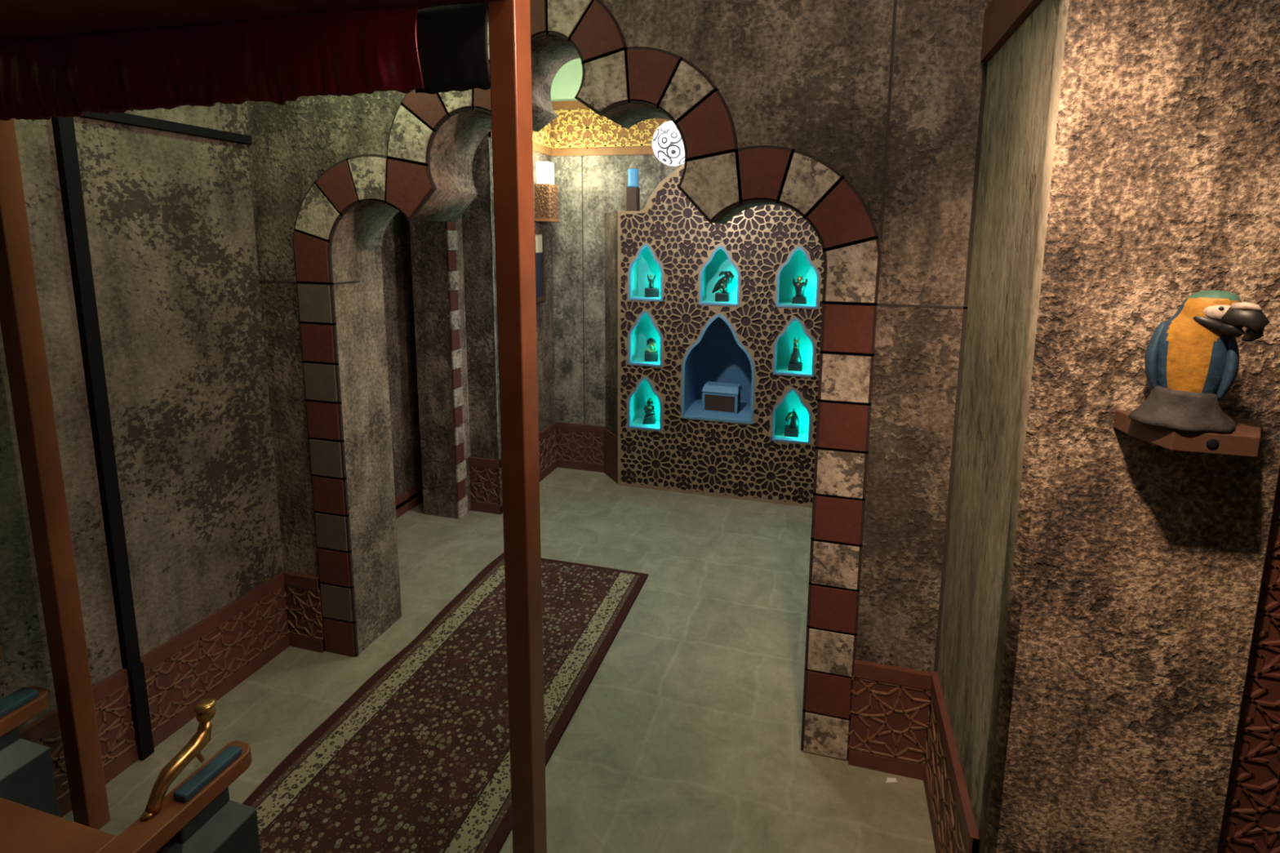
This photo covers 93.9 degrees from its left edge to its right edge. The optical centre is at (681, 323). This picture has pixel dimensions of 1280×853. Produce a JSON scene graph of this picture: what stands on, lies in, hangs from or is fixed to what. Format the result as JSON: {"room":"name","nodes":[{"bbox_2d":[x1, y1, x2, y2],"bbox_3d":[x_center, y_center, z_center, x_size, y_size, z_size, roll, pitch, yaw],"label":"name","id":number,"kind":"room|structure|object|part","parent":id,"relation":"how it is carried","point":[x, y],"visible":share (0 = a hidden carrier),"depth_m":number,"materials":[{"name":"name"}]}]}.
{"room":"escape room","nodes":[
{"label":"escape room","id":0,"kind":"room"},
{"bbox_2d":[0,102,284,730],"bbox_3d":[-2.010,0.053,0.624,0.210,2.860,3.230,3,8,13],"label":"wall","id":1,"kind":"structure","parent":0,"point":[170,216],"depth_m":1.83,"materials":[{"name":"paint"}]},
{"bbox_2d":[51,111,252,760],"bbox_3d":[-1.579,0.340,1.950,0.035,1.932,0.548,3,8,13],"label":"cable trunking","id":2,"kind":"object","parent":1,"relation":"attached to","point":[64,131],"visible":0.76,"depth_m":1.69,"materials":[{"name":"black plastic"}]},
{"bbox_2d":[18,570,289,817],"bbox_3d":[-1.918,1.324,0.777,0.018,0.305,3.240,3,8,13],"label":"baseboard","id":3,"kind":"structure","parent":1,"relation":"attached to","point":[209,659],"depth_m":1.95,"materials":[{"name":"brown wood"}]},
{"bbox_2d":[381,211,422,496],"bbox_3d":[-1.778,-0.296,3.101,0.270,2.860,1.400,3,8,13],"label":"wall","id":4,"kind":"structure","parent":0,"point":[396,252],"depth_m":3.39,"materials":[{"name":"paint"}]},
{"bbox_2d":[395,481,423,519],"bbox_3d":[-1.679,1.079,3.179,0.018,0.120,1.080,3,8,13],"label":"baseboard","id":5,"kind":"structure","parent":4,"relation":"attached to","point":[411,498],"depth_m":3.49,"materials":[{"name":"brown wood"}]},
{"bbox_2d":[409,133,555,519],"bbox_3d":[-1.214,-0.332,3.414,0.416,2.860,2.120,3,8,13],"label":"wall","id":6,"kind":"structure","parent":0,"point":[428,244],"depth_m":3.34,"materials":[{"name":"paint"}]},
{"bbox_2d":[446,214,470,519],"bbox_3d":[-1.235,0.085,3.313,0.010,2.062,0.131,3,8,13],"label":"trim","id":7,"kind":"structure","parent":6,"relation":"attached to","point":[454,229],"depth_m":3.32,"materials":[{"name":"paint"}]},
{"bbox_2d":[468,456,502,514],"bbox_3d":[-1.139,0.942,3.469,0.210,0.325,0.018,3,8,13],"label":"baseboard","id":8,"kind":"structure","parent":6,"relation":"attached to","point":[483,475],"depth_m":3.46,"materials":[{"name":"brown wood"}]},
{"bbox_2d":[488,101,554,156],"bbox_3d":[-0.928,-1.211,3.517,0.020,0.340,0.767,3,8,13],"label":"trim","id":9,"kind":"structure","parent":6,"relation":"attached to","point":[543,139],"depth_m":3.76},
{"bbox_2d":[497,422,557,514],"bbox_3d":[-0.962,0.896,3.810,0.018,0.325,0.776,3,8,13],"label":"baseboard","id":10,"kind":"structure","parent":6,"relation":"attached to","point":[548,439],"depth_m":4.02,"materials":[{"name":"brown wood"}]},
{"bbox_2d":[534,229,546,302],"bbox_3d":[-0.906,-0.366,3.788,0.018,0.460,0.155,3,8,13],"label":"framed picture","id":11,"kind":"object","parent":6,"relation":"attached to","point":[540,236],"visible":0.61,"depth_m":3.80,"materials":[{"name":"brown paint"}]},
{"bbox_3d":[-0.907,-0.507,3.768,0.009,0.115,0.105,3,8,13],"label":"cream panel","id":12,"kind":"part","parent":11,"relation":"part of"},
{"bbox_3d":[-0.910,-0.309,3.796,0.009,0.284,0.105,3,8,13],"label":"dark panel","id":13,"kind":"part","parent":11,"relation":"part of","materials":[{"name":"blue"}]},
{"bbox_2d":[534,161,559,222],"bbox_3d":[-0.846,-0.827,3.753,0.106,0.366,0.132,3,8,13],"label":"wall sconce","id":14,"kind":"object","parent":6,"relation":"attached to","point":[546,202],"visible":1,"depth_m":3.71,"materials":[{"name":"gold glass"}]},
{"bbox_3d":[-0.855,-0.855,3.751,0.080,0.310,0.088,3,8,13],"label":"lamp shade","id":15,"kind":"part","parent":14,"relation":"part of","materials":[{"name":"white glass"}]},
{"bbox_2d":[62,467,935,852],"bbox_3d":[-0.237,1.437,1.661,4.100,0.120,5.900,3,8,13],"label":"floor","id":16,"kind":"structure","parent":0,"point":[686,735],"depth_m":2.09,"materials":[{"name":"stone"}]},
{"bbox_2d":[0,645,260,852],"bbox_3d":[-1.392,1.134,1.124,0.754,0.597,0.698,3,8,13],"label":"vehicle","id":17,"kind":"object","parent":16,"relation":"on","point":[198,815],"visible":1,"depth_m":1.25,"materials":[{"name":"brown wood"}]},
{"bbox_2d":[0,0,546,852],"bbox_3d":[-1.149,0.363,0.521,1.342,2.300,1.760,3,8,13],"label":"canopy","id":18,"kind":"object","parent":16,"relation":"on","point":[59,58],"visible":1,"depth_m":1.18,"materials":[{"name":"orange wood"}]},
{"bbox_3d":[-1.580,0.343,1.473,0.058,2.060,0.047,3,8,13],"label":"post","id":19,"kind":"part","parent":18,"relation":"part of","materials":[{"name":"orange wood"}]},
{"bbox_2d":[415,1,491,93],"bbox_3d":[-0.415,-0.496,1.071,0.157,0.156,0.016,3,8,13],"label":"curtain","id":20,"kind":"object","parent":18,"relation":"hanging from","point":[452,36],"depth_m":1.06,"materials":[{"name":"black fabric"}]},
{"bbox_3d":[-0.320,0.281,1.189,0.052,2.300,0.060,3,8,13],"label":"post","id":21,"kind":"part","parent":18,"relation":"part of","materials":[{"name":"orange wood"}]},
{"bbox_2d":[241,552,648,852],"bbox_3d":[-0.724,1.288,2.180,0.778,0.012,1.583,3,8,13],"label":"runner rug","id":22,"kind":"object","parent":16,"relation":"on","point":[416,759],"visible":0.85,"depth_m":1.92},
{"bbox_2d":[886,777,897,782],"bbox_3d":[0.628,1.369,1.789,0.034,0.002,0.015,0,8,-4],"label":"paper scrap","id":23,"kind":"object","parent":16,"relation":"on","point":[888,780],"visible":1,"depth_m":1.79,"materials":[{"name":"beige paper"}]},
{"bbox_2d":[244,0,987,758],"bbox_3d":[-0.460,-0.123,2.024,2.850,2.860,0.252,3,8,13],"label":"wall","id":24,"kind":"structure","parent":0,"point":[890,95],"depth_m":1.69,"materials":[{"name":"paint"}]},
{"bbox_2d":[283,571,324,653],"bbox_3d":[-1.453,1.113,2.302,0.163,0.305,0.018,3,8,13],"label":"baseboard","id":25,"kind":"structure","parent":24,"relation":"attached to","point":[305,621],"depth_m":2.29,"materials":[{"name":"brown wood"}]},
{"bbox_2d":[293,0,880,760],"bbox_3d":[-0.413,0.156,1.921,1.966,2.345,0.014,3,8,13],"label":"trim","id":26,"kind":"structure","parent":24,"relation":"attached to","point":[718,176],"depth_m":1.76,"materials":[{"name":"stone"}]},
{"bbox_2d":[848,659,931,780],"bbox_3d":[0.625,1.195,1.800,0.227,0.345,0.018,3,8,13],"label":"baseboard","id":27,"kind":"structure","parent":24,"relation":"attached to","point":[889,713],"depth_m":1.79,"materials":[{"name":"brown wood"}]},
{"bbox_2d":[551,154,684,426],"bbox_3d":[0.298,-0.383,3.926,2.290,2.860,0.402,3,8,13],"label":"wall","id":28,"kind":"structure","parent":0,"point":[589,188],"depth_m":3.96,"materials":[{"name":"paint"}]},
{"bbox_2d":[550,57,582,101],"bbox_3d":[0.132,-1.516,3.218,2.190,0.418,0.740,3,8,13],"label":"trim","id":29,"kind":"structure","parent":28,"relation":"attached to","point":[566,84],"depth_m":3.80,"materials":[{"name":"paint"}]},
{"bbox_2d":[556,422,605,472],"bbox_3d":[-0.693,0.855,4.126,0.363,0.325,0.018,3,8,13],"label":"baseboard","id":30,"kind":"structure","parent":28,"relation":"attached to","point":[580,446],"depth_m":4.12,"materials":[{"name":"brown wood"}]},
{"bbox_2d":[551,100,668,156],"bbox_3d":[0.207,-1.209,3.616,2.157,0.340,0.020,3,8,13],"label":"trim","id":31,"kind":"structure","parent":28,"relation":"attached to","point":[578,130],"depth_m":3.79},
{"bbox_2d":[603,160,823,507],"bbox_3d":[0.207,-0.074,3.808,1.482,2.280,0.441,3,8,13],"label":"display panel","id":32,"kind":"object","parent":28,"relation":"attached to","point":[747,340],"visible":0.88,"depth_m":3.66,"materials":[{"name":"brown wood"}]},
{"bbox_3d":[-0.463,0.882,3.991,0.023,0.315,0.241,-4,9,-31],"label":"cheek baseboard","id":33,"kind":"part","parent":32,"relation":"part of","materials":[{"name":"brown wood"}]},
{"bbox_3d":[-0.228,0.502,3.782,0.226,0.343,0.029,3,8,13],"label":"niche frame","id":34,"kind":"part","parent":32,"relation":"part of","materials":[{"name":"blue paint"}]},
{"bbox_3d":[-0.222,0.090,3.723,0.220,0.349,0.029,3,8,13],"label":"niche frame","id":35,"kind":"part","parent":32,"relation":"part of","materials":[{"name":"blue paint"}]},
{"bbox_3d":[-0.216,-0.316,3.665,0.220,0.349,0.029,3,8,13],"label":"niche frame","id":36,"kind":"part","parent":32,"relation":"part of","materials":[{"name":"blue paint"}]},
{"bbox_2d":[642,398,656,424],"bbox_3d":[-0.207,0.564,3.870,0.090,0.167,0.069,0,8,-6],"label":"figurine","id":37,"kind":"object","parent":32,"relation":"in","point":[649,419],"visible":1,"depth_m":3.85,"materials":[{"name":"brown metal"}]},
{"bbox_2d":[644,337,657,361],"bbox_3d":[-0.192,0.163,3.812,0.085,0.149,0.080,0,8,-4],"label":"figurine","id":38,"kind":"object","parent":32,"relation":"in","point":[651,355],"visible":1,"depth_m":3.79,"materials":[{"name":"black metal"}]},
{"bbox_2d":[644,274,659,297],"bbox_3d":[-0.184,-0.239,3.754,0.088,0.140,0.075,1,8,-1],"label":"figurine","id":39,"kind":"object","parent":32,"relation":"in","point":[651,291],"visible":1,"depth_m":3.73,"materials":[{"name":"grey stone"}]},
{"bbox_3d":[0.225,0.268,3.638,0.446,0.666,0.029,3,8,13],"label":"niche frame","id":40,"kind":"part","parent":32,"relation":"part of","materials":[{"name":"blue paint"}]},
{"bbox_3d":[0.231,-0.287,3.559,0.242,0.354,0.029,3,8,13],"label":"niche frame","id":41,"kind":"part","parent":32,"relation":"part of","materials":[{"name":"blue paint"}]},
{"bbox_2d":[702,381,742,414],"bbox_3d":[0.262,0.476,3.850,0.235,0.165,0.148,3,8,16],"label":"casket","id":42,"kind":"object","parent":32,"relation":"in","point":[717,397],"visible":1,"depth_m":3.80,"materials":[{"name":"blue paint"}]},
{"bbox_3d":[0.244,0.507,3.794,0.196,0.104,0.004,3,8,16],"label":"panel","id":43,"kind":"part","parent":42,"relation":"part of","materials":[{"name":"brown paint"}]},
{"bbox_3d":[0.244,0.502,3.792,0.228,0.130,0.010,3,8,16],"label":"frame","id":44,"kind":"part","parent":42,"relation":"part of","materials":[{"name":"blue paint"}]},
{"bbox_3d":[0.263,0.412,3.841,0.235,0.035,0.148,3,8,16],"label":"lid","id":45,"kind":"part","parent":42,"relation":"part of","materials":[{"name":"blue paint"}]},
{"bbox_2d":[711,271,734,302],"bbox_3d":[0.256,-0.229,3.647,0.138,0.185,0.075,2,8,8],"label":"figurine","id":46,"kind":"object","parent":32,"relation":"in","point":[723,296],"visible":1,"depth_m":3.62,"materials":[{"name":"brown metal"}]},
{"bbox_3d":[0.661,0.546,3.568,0.230,0.334,0.029,3,8,13],"label":"niche frame","id":47,"kind":"part","parent":32,"relation":"part of","materials":[{"name":"blue paint"}]},
{"bbox_2d":[784,408,799,437],"bbox_3d":[0.678,0.603,3.658,0.086,0.166,0.075,3,8,13],"label":"figurine","id":48,"kind":"object","parent":32,"relation":"in","point":[793,429],"visible":1,"depth_m":3.63,"materials":[{"name":"brown metal"}]},
{"bbox_3d":[0.666,0.134,3.510,0.236,0.346,0.029,3,8,13],"label":"niche frame","id":49,"kind":"part","parent":32,"relation":"part of","materials":[{"name":"blue paint"}]},
{"bbox_2d":[787,337,802,371],"bbox_3d":[0.691,0.180,3.596,0.082,0.202,0.070,3,8,13],"label":"figurine","id":50,"kind":"object","parent":32,"relation":"in","point":[795,363],"visible":1,"depth_m":3.58,"materials":[{"name":"brown metal"}]},
{"bbox_3d":[0.675,-0.270,3.452,0.240,0.354,0.029,3,8,13],"label":"niche frame","id":51,"kind":"part","parent":32,"relation":"part of","materials":[{"name":"blue paint"}]},
{"bbox_2d":[791,275,808,304],"bbox_3d":[0.703,-0.201,3.540,0.090,0.164,0.070,3,8,13],"label":"figurine","id":52,"kind":"object","parent":32,"relation":"in","point":[799,286],"visible":1,"depth_m":3.52,"materials":[{"name":"brown metal"}]},
{"bbox_2d":[937,0,1279,852],"bbox_3d":[1.205,0.015,1.227,1.030,2.860,0.530,3,8,13],"label":"wall","id":53,"kind":"structure","parent":0,"point":[1103,582],"depth_m":1.10,"materials":[{"name":"paint"}]},
{"bbox_2d":[923,671,979,852],"bbox_3d":[0.681,1.231,1.536,0.018,0.350,0.520,3,8,13],"label":"baseboard","id":54,"kind":"structure","parent":53,"relation":"attached to","point":[953,827],"depth_m":1.54,"materials":[{"name":"brown wood"}]},
{"bbox_2d":[980,0,1042,62],"bbox_3d":[0.708,-0.809,1.233,0.018,0.365,0.535,3,8,13],"label":"trim","id":55,"kind":"structure","parent":53,"relation":"attached to","point":[1002,18],"depth_m":1.35,"materials":[{"name":"brown wood"}]},
{"bbox_2d":[1113,409,1261,457],"bbox_3d":[0.874,0.184,0.996,0.219,0.034,0.116,3,8,13],"label":"shelf","id":56,"kind":"object","parent":53,"relation":"attached to","point":[1244,440],"visible":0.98,"depth_m":0.95,"materials":[{"name":"brown wood"}]},
{"bbox_2d":[1128,289,1270,433],"bbox_3d":[0.835,0.057,0.970,0.153,0.224,0.110,7,10,39],"label":"statue","id":57,"kind":"object","parent":56,"relation":"on","point":[1192,358],"visible":1,"depth_m":0.95,"materials":[{"name":"orange ceramic"}]},
{"bbox_3d":[0.842,0.191,0.945,0.017,0.017,0.002,3,8,13],"label":"dark knob","id":58,"kind":"part","parent":56,"relation":"part of","materials":[{"name":"black plastic"}]},
{"bbox_2d":[1217,471,1279,852],"bbox_3d":[1.335,0.326,1.038,0.559,2.300,0.031,3,8,13],"label":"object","id":59,"kind":"object","parent":53,"relation":"attached to","point":[1251,823],"visible":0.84,"depth_m":1.15,"materials":[{"name":"brown wood"}]},
{"bbox_3d":[-0.194,-1.503,1.243,4.100,0.100,5.900,3,8,13],"label":"ceiling","id":60,"kind":"structure","parent":0,"visible":0},
{"bbox_2d":[652,120,684,165],"bbox_3d":[-0.028,-1.167,2.589,0.192,0.940,0.192,3,8,13],"label":"hanging lantern","id":61,"kind":"object","parent":60,"relation":"hanging from","point":[668,147],"visible":0.66,"depth_m":2.57,"materials":[{"name":"grey glass"}]}
]}

